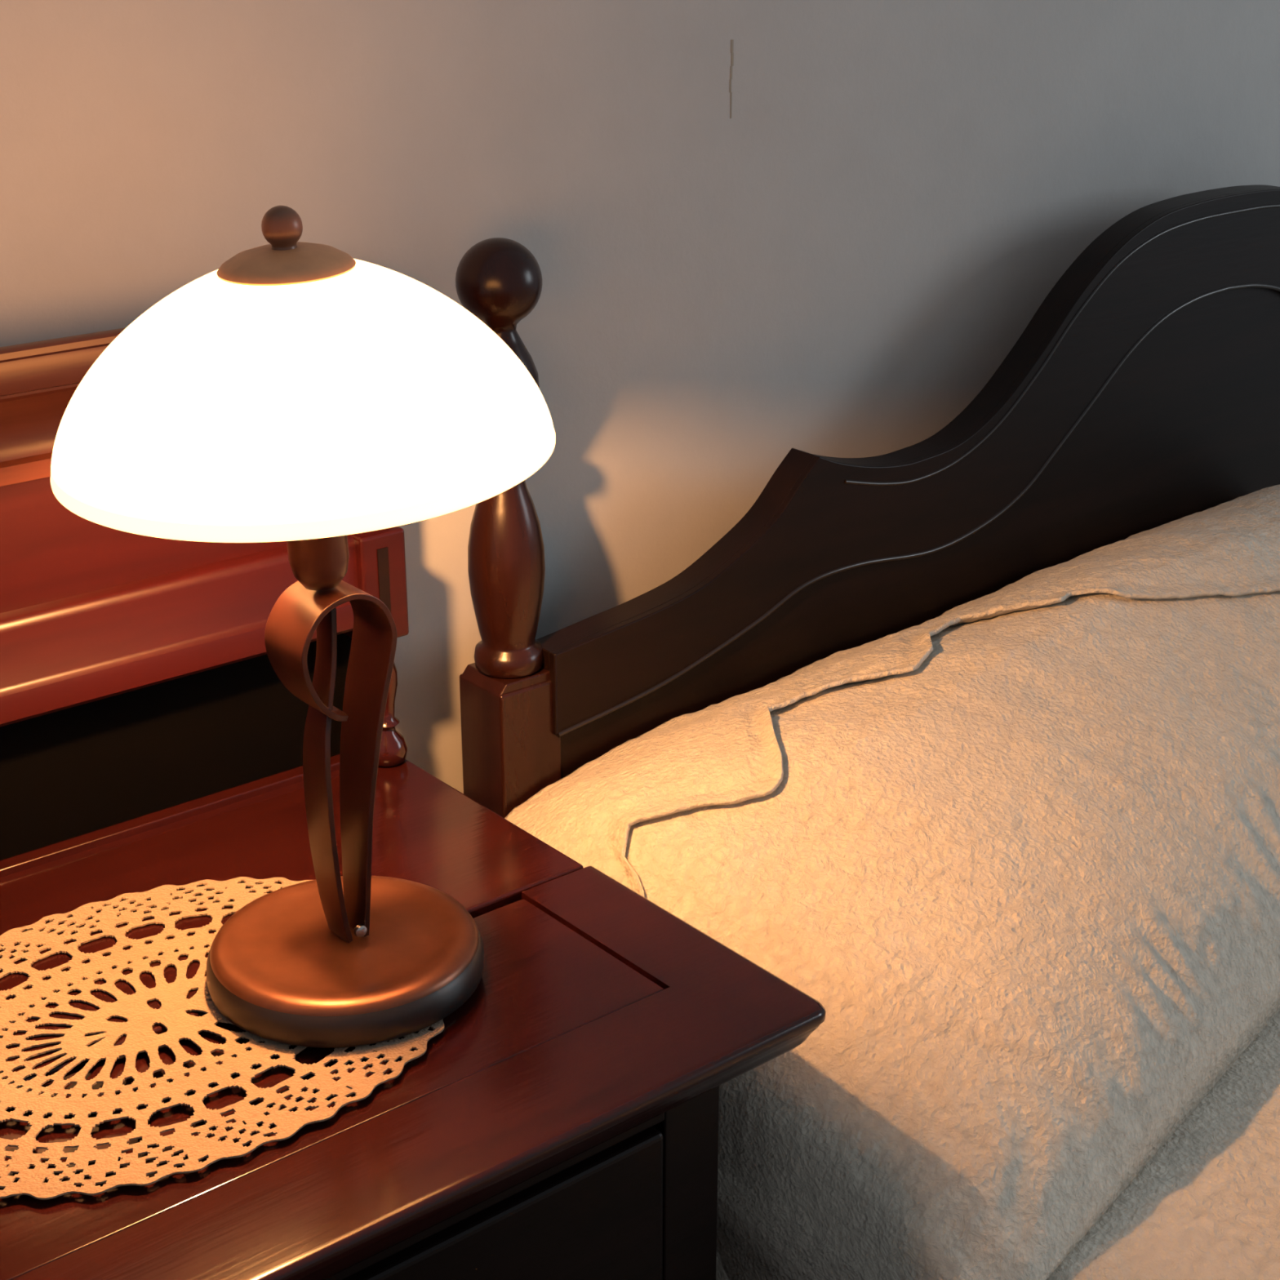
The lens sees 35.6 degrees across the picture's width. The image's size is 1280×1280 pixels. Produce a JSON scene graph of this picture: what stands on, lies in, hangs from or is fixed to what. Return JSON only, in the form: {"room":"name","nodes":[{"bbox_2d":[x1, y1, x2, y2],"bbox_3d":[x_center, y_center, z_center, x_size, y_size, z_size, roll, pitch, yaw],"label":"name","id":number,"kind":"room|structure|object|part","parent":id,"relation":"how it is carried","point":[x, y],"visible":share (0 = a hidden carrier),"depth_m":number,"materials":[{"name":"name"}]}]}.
{"room":"bedroom","nodes":[
{"label":"bedroom","id":0,"kind":"room"},
{"bbox_2d":[0,0,1279,793],"bbox_3d":[-0.127,-0.594,1.163,5.000,2.520,0.120,-17,27,-36],"label":"wall","id":1,"kind":"structure","parent":0,"point":[756,231],"depth_m":1.34,"materials":[{"name":"paint"}]},
{"bbox_3d":[0.825,1.029,0.567,5.000,0.050,2.878,-17,27,-36],"label":"floor","id":2,"kind":"structure","parent":0,"visible":0},
{"bbox_2d":[0,327,826,1279],"bbox_3d":[-0.293,0.354,0.963,0.676,0.908,0.392,-17,27,-36],"label":"nightstand","id":3,"kind":"object","parent":2,"relation":"on","point":[561,1122],"visible":0.55,"depth_m":0.99,"materials":[{"name":"brown wood"}]},
{"bbox_3d":[-0.403,-0.084,0.932,0.674,0.070,0.013,-17,27,-36],"label":"gallery cornice","id":4,"kind":"part","parent":3,"relation":"part of","materials":[{"name":"brown wood"}]},
{"bbox_3d":[-0.411,-0.024,0.964,0.608,0.074,0.008,-17,27,-36],"label":"gallery panel","id":5,"kind":"part","parent":3,"relation":"part of","materials":[{"name":"red wood"}]},
{"bbox_3d":[-0.413,0.154,1.036,0.646,0.026,0.011,-17,27,-36],"label":"gallery rail","id":6,"kind":"part","parent":3,"relation":"part of","materials":[{"name":"brown wood"}]},
{"bbox_3d":[-0.420,0.136,1.034,0.640,0.420,0.004,-17,27,-36],"label":"panel","id":7,"kind":"part","parent":3,"relation":"part of","materials":[{"name":"black wood"}]},
{"bbox_3d":[-0.416,0.040,0.973,0.640,0.056,0.026,-17,27,-36],"label":"gallery shelf rail","id":8,"kind":"part","parent":3,"relation":"part of","materials":[{"name":"red wood"}]},
{"bbox_2d":[0,876,444,1199],"bbox_3d":[-0.230,0.179,0.948,0.302,0.002,0.256,-17,27,-36],"label":"lace doily","id":9,"kind":"object","parent":3,"relation":"on","point":[140,1037],"visible":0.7,"depth_m":0.92,"materials":[{"name":"fabric"}]},
{"bbox_2d":[50,205,555,1048],"bbox_3d":[-0.146,-0.008,0.905,0.218,0.377,0.219,-15,26,-32],"label":"table lamp","id":10,"kind":"object","parent":9,"relation":"on","point":[308,397],"visible":1,"depth_m":0.82,"materials":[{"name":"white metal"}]},
{"bbox_3d":[-0.146,-0.118,0.861,0.218,0.090,0.219,-17,27,-36],"label":"lamp shade","id":11,"kind":"part","parent":10,"relation":"part of","materials":[{"name":"white glass"}]},
{"bbox_2d":[286,534,349,591],"bbox_3d":[-0.146,-0.066,0.883,0.031,0.092,0.032,-17,27,-36],"label":"socket","id":12,"kind":"object","parent":10,"relation":"attached to","point":[321,564],"depth_m":0.89,"materials":[{"name":"metal"}]},
{"bbox_3d":[-0.247,0.230,0.854,0.576,0.016,0.117,-17,27,-36],"label":"inset panel","id":13,"kind":"part","parent":3,"relation":"part of","materials":[{"name":"brown wood"}]},
{"bbox_3d":[-0.188,0.258,0.787,0.671,0.022,0.064,-17,27,-36],"label":"rail","id":14,"kind":"part","parent":3,"relation":"part of","materials":[{"name":"brown wood"}]},
{"bbox_3d":[-0.191,0.352,0.826,0.511,0.129,0.019,-17,27,-36],"label":"drawer","id":15,"kind":"part","parent":3,"relation":"part of","materials":[{"name":"brown wood"}]},
{"bbox_3d":[-0.193,0.488,0.884,0.587,0.478,0.018,-17,27,-36],"label":"frame","id":16,"kind":"part","parent":3,"relation":"part of","materials":[{"name":"brown wood"}]},
{"bbox_3d":[0.014,0.165,1.017,0.049,0.022,0.184,-17,27,-36],"label":"rail","id":17,"kind":"part","parent":3,"relation":"part of","materials":[{"name":"brown wood"}]},
{"bbox_2d":[455,184,1279,817],"bbox_3d":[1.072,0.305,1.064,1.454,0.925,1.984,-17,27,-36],"label":"headboard","id":18,"kind":"object","parent":2,"relation":"on","point":[1142,393],"visible":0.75,"depth_m":1.47,"materials":[{"name":"brown wood"}]},
{"bbox_3d":[-0.084,0.323,1.395,0.047,0.646,0.047,-17,27,-36],"label":"corner post","id":19,"kind":"part","parent":18,"relation":"part of","materials":[{"name":"brown wood"}]},
{"bbox_3d":[0.474,-0.193,1.647,1.366,0.202,0.004,-17,27,-36],"label":"bead trim","id":20,"kind":"part","parent":18,"relation":"part of","materials":[{"name":"brown wood"}]},
{"bbox_3d":[0.475,-0.271,1.615,0.861,0.156,0.003,-17,27,-36],"label":"bead trim","id":21,"kind":"part","parent":18,"relation":"part of","materials":[{"name":"brown wood"}]},
{"bbox_3d":[1.079,0.410,1.114,1.420,0.221,1.875,-17,27,-36],"label":"mattress","id":22,"kind":"object","parent":18,"relation":"on","visible":0},
{"bbox_2d":[504,484,1279,1279],"bbox_3d":[0.353,0.152,1.365,0.868,0.345,0.459,-17,27,-36],"label":"pillow","id":23,"kind":"object","parent":22,"relation":"on","point":[1016,845],"visible":0.92,"depth_m":1.16,"materials":[{"name":"fabric"}]},
{"bbox_2d":[1046,1010,1279,1279],"bbox_3d":[1.076,0.463,1.103,1.461,0.341,1.916,-17,27,-36],"label":"bedspread","id":24,"kind":"object","parent":22,"relation":"on","point":[1206,1206],"visible":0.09,"depth_m":1.06,"materials":[{"name":"fabric"}]}
]}

